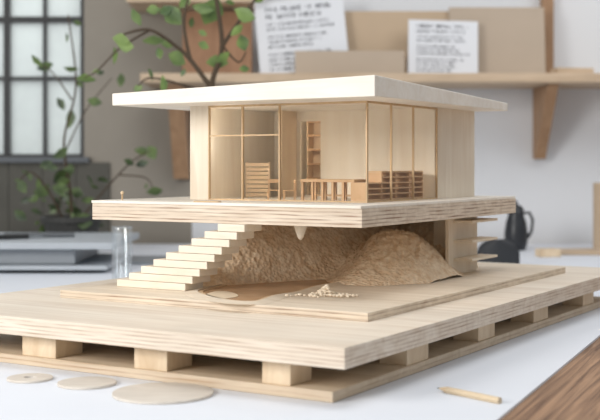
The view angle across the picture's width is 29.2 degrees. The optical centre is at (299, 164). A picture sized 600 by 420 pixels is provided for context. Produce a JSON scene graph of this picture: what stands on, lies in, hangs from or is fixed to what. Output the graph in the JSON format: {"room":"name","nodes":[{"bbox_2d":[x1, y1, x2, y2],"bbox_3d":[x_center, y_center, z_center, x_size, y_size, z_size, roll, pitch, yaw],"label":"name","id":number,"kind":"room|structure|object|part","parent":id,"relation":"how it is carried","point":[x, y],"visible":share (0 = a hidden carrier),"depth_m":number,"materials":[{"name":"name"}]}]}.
{"room":"design studio","nodes":[
{"label":"design studio","id":0,"kind":"room"},
{"bbox_2d":[0,0,599,243],"bbox_3d":[0.050,-0.221,3.860,4.700,2.450,0.120,0,0,0],"label":"wall","id":1,"kind":"structure","parent":0,"point":[557,189],"depth_m":3.80,"materials":[{"name":"white paint"}]},
{"bbox_2d":[0,0,83,156],"bbox_3d":[-1.030,-0.384,3.830,0.650,0.715,0.040,0,0,0],"label":"window","id":2,"kind":"structure","parent":1,"relation":"in","point":[8,19],"depth_m":3.81,"materials":[{"name":"black metal"}]},
{"bbox_2d":[0,157,89,161],"bbox_3d":[-1.047,-0.017,3.785,0.709,0.018,0.030,0,0,0],"label":"trim","id":3,"kind":"structure","parent":1,"relation":"attached to","point":[2,159],"depth_m":3.77,"materials":[{"name":"grey"}]},
{"bbox_2d":[0,163,109,231],"bbox_3d":[-1.013,0.148,3.794,0.776,0.312,0.012,0,0,0],"label":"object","id":4,"kind":"structure","parent":1,"relation":"attached to","point":[11,197],"depth_m":3.79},
{"bbox_2d":[126,0,254,12],"bbox_3d":[-0.342,-0.582,3.675,0.388,0.160,0.250,0,0,0],"label":"shelf","id":5,"kind":"object","parent":1,"relation":"attached to","point":[140,6],"visible":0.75,"depth_m":3.60,"materials":[{"name":"brown wood"}]},
{"bbox_2d":[140,73,599,178],"bbox_3d":[0.507,-0.117,3.650,1.986,0.325,0.300,0,0,0],"label":"wall shelf","id":6,"kind":"object","parent":1,"relation":"attached to","point":[545,86],"visible":0.82,"depth_m":3.56,"materials":[{"name":"brown wood"}]},
{"bbox_2d":[182,11,251,72],"bbox_3d":[-0.262,-0.385,3.659,0.221,0.210,0.037,0,0,0],"label":"leaning board","id":7,"kind":"object","parent":6,"relation":"on","point":[199,55],"visible":0.5,"depth_m":3.65,"materials":[{"name":"brown wood"}]},
{"bbox_2d":[254,0,347,72],"bbox_3d":[0.005,-0.408,3.624,0.301,0.256,0.048,0,0,0],"label":"paper sheet","id":8,"kind":"object","parent":6,"relation":"on","point":[283,28],"visible":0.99,"depth_m":3.63,"materials":[{"name":"white paper"}]},
{"bbox_2d":[295,51,404,72],"bbox_3d":[0.155,-0.317,3.579,0.341,0.075,0.017,0,0,0],"label":"leaning board","id":9,"kind":"object","parent":6,"relation":"on","point":[305,61],"visible":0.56,"depth_m":3.58,"materials":[{"name":"beige wood"}]},
{"bbox_2d":[344,11,448,72],"bbox_3d":[0.311,-0.386,3.677,0.381,0.212,0.033,0,0,0],"label":"leaning board","id":10,"kind":"object","parent":6,"relation":"on","point":[365,30],"visible":0.26,"depth_m":3.68,"materials":[{"name":"beige wood"}]},
{"bbox_2d":[408,20,477,72],"bbox_3d":[0.447,-0.368,3.603,0.223,0.177,0.036,0,0,0],"label":"paper sheet","id":11,"kind":"object","parent":6,"relation":"on","point":[434,46],"visible":0.99,"depth_m":3.60,"materials":[{"name":"white paper"}]},
{"bbox_2d":[449,7,545,72],"bbox_3d":[0.625,-0.391,3.659,0.303,0.222,0.036,0,0,0],"label":"leaning board","id":12,"kind":"object","parent":6,"relation":"on","point":[510,39],"visible":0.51,"depth_m":3.66,"materials":[{"name":"beige wood"}]},
{"bbox_2d":[540,0,553,72],"bbox_3d":[0.808,-0.662,3.775,0.036,0.766,0.049,0,0,0],"label":"upright post","id":13,"kind":"object","parent":6,"relation":"on","point":[548,5],"visible":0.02,"depth_m":3.75,"materials":[{"name":"brown wood"}]},
{"bbox_2d":[550,67,593,72],"bbox_3d":[0.849,-0.291,3.600,0.120,0.022,0.060,0,0,-11],"label":"wood offcut","id":14,"kind":"object","parent":6,"relation":"on","point":[559,69],"visible":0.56,"depth_m":3.57,"materials":[{"name":"beige wood"}]},
{"bbox_3d":[0.000,1.030,1.600,6.000,0.050,5.200,0,0,0],"label":"floor","id":15,"kind":"structure","parent":0,"visible":0},
{"bbox_2d":[0,244,599,419],"bbox_3d":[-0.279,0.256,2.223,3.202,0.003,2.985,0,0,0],"label":"table","id":16,"kind":"object","parent":15,"relation":"on","point":[511,370],"visible":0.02,"depth_m":1.31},
{"bbox_2d":[7,373,52,383],"bbox_3d":[-0.320,0.253,1.368,0.054,0.003,0.054,0,0,0],"label":"wooden disc","id":17,"kind":"object","parent":16,"relation":"on","point":[25,378],"visible":1,"depth_m":1.36,"materials":[{"name":"beige wood"}]},
{"bbox_2d":[0,232,138,272],"bbox_3d":[-0.715,0.217,2.882,0.570,0.074,0.415,0,0,0],"label":"stacked books","id":18,"kind":"object","parent":16,"relation":"on","point":[79,252],"visible":0.98,"depth_m":2.72,"materials":[{"name":"white paper"}]},
{"bbox_2d":[0,234,42,239],"bbox_3d":[-0.698,0.174,2.806,0.145,0.012,0.018,0,0,-29],"label":"cutter","id":19,"kind":"object","parent":18,"relation":"on","point":[2,236],"visible":1,"depth_m":2.80,"materials":[{"name":"black metal"}]},
{"bbox_3d":[-0.714,0.174,2.798,0.110,0.012,0.018,0,0,-29],"label":"handle","id":20,"kind":"part","parent":19,"relation":"part of","materials":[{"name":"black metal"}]},
{"bbox_2d":[3,232,74,236],"bbox_3d":[-0.648,0.174,2.865,0.173,0.012,0.012,0,0,-10],"label":"marker","id":21,"kind":"object","parent":18,"relation":"on","point":[61,234],"visible":0.69,"depth_m":2.87,"materials":[{"name":"black plastic"}]},
{"bbox_3d":[-0.725,0.240,2.875,0.550,0.010,0.370,0,0,0],"label":"plate","id":22,"kind":"part","parent":18,"relation":"part of","materials":[{"name":"grey paper"}]},
{"bbox_3d":[-0.715,0.188,2.882,0.570,0.016,0.415,0,0,0],"label":"lid","id":23,"kind":"part","parent":18,"relation":"part of","materials":[{"name":"grey paper"}]},
{"bbox_2d":[57,376,116,389],"bbox_3d":[-0.247,0.253,1.337,0.068,0.003,0.068,0,0,0],"label":"wooden disc","id":24,"kind":"object","parent":16,"relation":"on","point":[90,382],"visible":1,"depth_m":1.33,"materials":[{"name":"beige wood"}]},
{"bbox_2d":[14,15,162,231],"bbox_3d":[-0.659,-0.085,3.249,0.557,0.677,0.176,0,0,0],"label":"potted plant","id":25,"kind":"object","parent":16,"relation":"on","point":[76,221],"visible":0.93,"depth_m":3.25,"materials":[{"name":"green plant"}]},
{"bbox_3d":[-0.643,0.199,3.250,0.173,0.110,0.173,0,0,0],"label":"pot","id":26,"kind":"part","parent":25,"relation":"part of","materials":[{"name":"black ceramic"}]},
{"bbox_2d":[117,256,165,264],"bbox_3d":[-0.370,0.251,3.050,0.200,0.006,0.220,0,0,0],"label":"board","id":27,"kind":"object","parent":16,"relation":"on","point":[133,260],"visible":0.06,"depth_m":2.99,"materials":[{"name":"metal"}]},
{"bbox_2d":[112,382,213,404],"bbox_3d":[-0.152,0.253,1.279,0.112,0.003,0.112,0,0,0],"label":"wooden disc","id":28,"kind":"object","parent":16,"relation":"on","point":[158,393],"visible":1,"depth_m":1.27,"materials":[{"name":"beige wood"}]},
{"bbox_2d":[77,0,262,91],"bbox_3d":[-0.201,-0.100,2.750,0.690,0.708,0.184,0,0,0],"label":"potted plant","id":29,"kind":"object","parent":16,"relation":"on","point":[210,11],"visible":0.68,"depth_m":2.75,"materials":[{"name":"green plant"}]},
{"bbox_2d":[0,262,599,402],"bbox_3d":[0.032,0.222,1.838,0.686,0.064,1.073,0,0,31],"label":"pallet","id":30,"kind":"object","parent":16,"relation":"on","point":[308,358],"visible":0.81,"depth_m":1.40,"materials":[{"name":"brown wood"}]},
{"bbox_2d":[60,75,564,321],"bbox_3d":[0.052,0.036,1.847,0.516,0.310,0.757,0,0,31],"label":"model","id":31,"kind":"object","parent":30,"relation":"on","point":[399,256],"visible":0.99,"depth_m":1.76},
{"bbox_3d":[-0.154,-0.019,1.774,0.034,0.144,0.006,0,0,31],"label":"wall panel","id":32,"kind":"part","parent":31,"relation":"part of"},
{"bbox_2d":[246,162,270,197],"bbox_3d":[-0.069,0.024,1.882,0.046,0.058,0.004,0,0,31],"label":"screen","id":33,"kind":"object","parent":31,"relation":"on","point":[251,182],"visible":0.92,"depth_m":1.88,"materials":[{"name":"brown wood"}]},
{"bbox_3d":[-0.049,0.024,1.871,0.002,0.058,0.002,0,0,31],"label":"post","id":34,"kind":"part","parent":33,"relation":"part of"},
{"bbox_3d":[-0.067,-0.019,1.944,0.006,0.144,0.374,0,0,31],"label":"wall panel","id":35,"kind":"part","parent":31,"relation":"part of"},
{"bbox_2d":[267,179,277,198],"bbox_3d":[-0.041,0.038,1.767,0.018,0.032,0.018,0,0,3],"label":"chair","id":36,"kind":"object","parent":31,"relation":"on","point":[269,180],"visible":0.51,"depth_m":1.77,"materials":[{"name":"brown wood"}]},
{"bbox_3d":[-0.040,0.025,1.775,0.018,0.005,0.001,0,0,2],"label":"backrest","id":37,"kind":"part","parent":36,"relation":"part of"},
{"bbox_2d":[283,179,295,199],"bbox_3d":[-0.016,0.038,1.746,0.018,0.032,0.018,0,0,-7],"label":"chair","id":38,"kind":"object","parent":31,"relation":"on","point":[294,190],"visible":0.94,"depth_m":1.74,"materials":[{"name":"brown wood"}]},
{"bbox_2d":[307,121,320,194],"bbox_3d":[0.047,-0.014,2.034,0.070,0.135,0.022,0,0,31],"label":"shelf","id":39,"kind":"object","parent":31,"relation":"on","point":[313,127],"visible":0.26,"depth_m":2.05,"materials":[{"name":"brown wood"}]},
{"bbox_2d":[285,284,357,297],"bbox_3d":[0.030,0.172,1.585,0.100,0.015,0.054,0,0,0],"label":"crumbs","id":40,"kind":"object","parent":31,"relation":"on","point":[325,290],"visible":1,"depth_m":1.58,"materials":[{"name":"beige wood"}]},
{"bbox_2d":[300,179,365,200],"bbox_3d":[0.051,0.037,1.717,0.092,0.032,0.044,0,0,31],"label":"table","id":41,"kind":"object","parent":31,"relation":"on","point":[314,194],"visible":0.79,"depth_m":1.71,"materials":[{"name":"brown wood"}]},
{"bbox_3d":[0.004,0.039,1.723,0.004,0.028,0.004,0,0,31],"label":"leg","id":42,"kind":"part","parent":41,"relation":"part of","materials":[{"name":"brown wood"}]},
{"bbox_3d":[0.019,0.039,1.714,0.004,0.028,0.004,0,0,31],"label":"leg","id":43,"kind":"part","parent":41,"relation":"part of","materials":[{"name":"brown wood"}]},
{"bbox_3d":[0.024,0.039,1.756,0.004,0.028,0.004,0,0,31],"label":"leg","id":44,"kind":"part","parent":41,"relation":"part of","materials":[{"name":"brown wood"}]},
{"bbox_3d":[0.034,0.039,1.705,0.004,0.028,0.004,0,0,31],"label":"leg","id":45,"kind":"part","parent":41,"relation":"part of","materials":[{"name":"brown wood"}]},
{"bbox_3d":[0.038,0.039,1.747,0.004,0.028,0.004,0,0,31],"label":"leg","id":46,"kind":"part","parent":41,"relation":"part of","materials":[{"name":"brown wood"}]},
{"bbox_3d":[0.049,0.039,1.696,0.004,0.028,0.004,0,0,31],"label":"leg","id":47,"kind":"part","parent":41,"relation":"part of","materials":[{"name":"brown wood"}]},
{"bbox_3d":[0.061,0.046,1.733,0.081,0.003,0.002,0,0,31],"label":"rail","id":48,"kind":"part","parent":41,"relation":"part of","materials":[{"name":"brown wood"}]},
{"bbox_3d":[0.053,0.039,1.738,0.004,0.028,0.004,0,0,31],"label":"leg","id":49,"kind":"part","parent":41,"relation":"part of","materials":[{"name":"brown wood"}]},
{"bbox_3d":[0.063,0.039,1.687,0.004,0.028,0.004,0,0,31],"label":"leg","id":50,"kind":"part","parent":41,"relation":"part of","materials":[{"name":"brown wood"}]},
{"bbox_3d":[0.068,0.039,1.729,0.004,0.028,0.004,0,0,31],"label":"leg","id":51,"kind":"part","parent":41,"relation":"part of","materials":[{"name":"brown wood"}]},
{"bbox_2d":[351,171,422,200],"bbox_3d":[0.133,0.031,1.730,0.026,0.044,0.188,0,0,31],"label":"bookcase","id":52,"kind":"object","parent":31,"relation":"on","point":[378,181],"visible":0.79,"depth_m":1.72,"materials":[{"name":"brown wood"}]},
{"bbox_3d":[0.085,0.040,1.651,0.026,0.026,0.002,0,0,31],"label":"panel","id":53,"kind":"part","parent":52,"relation":"part of","materials":[{"name":"brown wood"}]},
{"bbox_3d":[0.108,0.032,1.690,0.026,0.042,0.002,0,0,31],"label":"panel","id":54,"kind":"part","parent":52,"relation":"part of","materials":[{"name":"brown wood"}]},
{"bbox_3d":[0.132,0.032,1.730,0.026,0.042,0.002,0,0,31],"label":"panel","id":55,"kind":"part","parent":52,"relation":"part of","materials":[{"name":"brown wood"}]},
{"bbox_3d":[0.156,0.032,1.769,0.026,0.042,0.002,0,0,31],"label":"panel","id":56,"kind":"part","parent":52,"relation":"part of","materials":[{"name":"brown wood"}]},
{"bbox_3d":[0.181,0.032,1.810,0.026,0.042,0.002,0,0,31],"label":"panel","id":57,"kind":"part","parent":52,"relation":"part of","materials":[{"name":"brown wood"}]},
{"bbox_3d":[0.254,-0.019,1.888,0.006,0.144,0.149,0,0,31],"label":"wall panel","id":58,"kind":"part","parent":31,"relation":"part of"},
{"bbox_2d":[438,387,501,403],"bbox_3d":[0.184,0.251,1.263,0.008,0.007,0.092,0,0,-40],"label":"pencil","id":59,"kind":"object","parent":16,"relation":"on","point":[459,392],"visible":1,"depth_m":1.25,"materials":[{"name":"paint"}]},
{"bbox_2d":[477,239,519,263],"bbox_3d":[0.500,0.220,2.911,0.106,0.071,0.102,0,0,9],"label":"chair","id":60,"kind":"object","parent":16,"relation":"on","point":[507,251],"visible":0.7,"depth_m":2.87,"materials":[{"name":"black metal"}]},
{"bbox_2d":[504,201,533,250],"bbox_3d":[0.650,0.180,3.447,0.080,0.148,0.070,0,0,36],"label":"jug","id":61,"kind":"object","parent":16,"relation":"on","point":[516,231],"visible":0.67,"depth_m":3.43,"materials":[{"name":"ceramic"}]},
{"bbox_3d":[0.646,0.118,3.450,0.041,0.024,0.041,0,0,0],"label":"lid","id":62,"kind":"part","parent":61,"relation":"part of","materials":[{"name":"black ceramic"}]},
{"bbox_3d":[0.684,0.180,3.450,0.034,0.083,0.009,0,0,0],"label":"handle","id":63,"kind":"part","parent":61,"relation":"part of","materials":[{"name":"black ceramic"}]},
{"bbox_2d":[535,248,560,256],"bbox_3d":[0.688,0.243,3.200,0.060,0.022,0.040,0,0,-17],"label":"wood block","id":64,"kind":"object","parent":16,"relation":"on","point":[539,252],"visible":1,"depth_m":3.18,"materials":[{"name":"brown wood"}]},
{"bbox_2d":[557,248,599,254],"bbox_3d":[0.893,0.248,3.300,0.320,0.012,0.100,0,0,0],"label":"plank","id":65,"kind":"object","parent":16,"relation":"on","point":[564,251],"visible":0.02,"depth_m":3.25,"materials":[{"name":"beige wood"}]},
{"bbox_2d":[593,183,599,247],"bbox_3d":[0.923,0.154,3.500,0.064,0.200,0.064,0,0,0],"label":"board","id":66,"kind":"object","parent":16,"relation":"on","point":[596,186],"visible":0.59,"depth_m":3.48,"materials":[{"name":"beige wood"}]},
{"bbox_2d":[501,337,599,419],"bbox_3d":[-0.075,0.631,2.220,3.650,0.747,3.000,0,0,0],"label":"wooden board","id":67,"kind":"object","parent":15,"relation":"on","point":[573,393],"visible":0.02,"depth_m":1.29,"materials":[{"name":"brown wood"}]}
]}

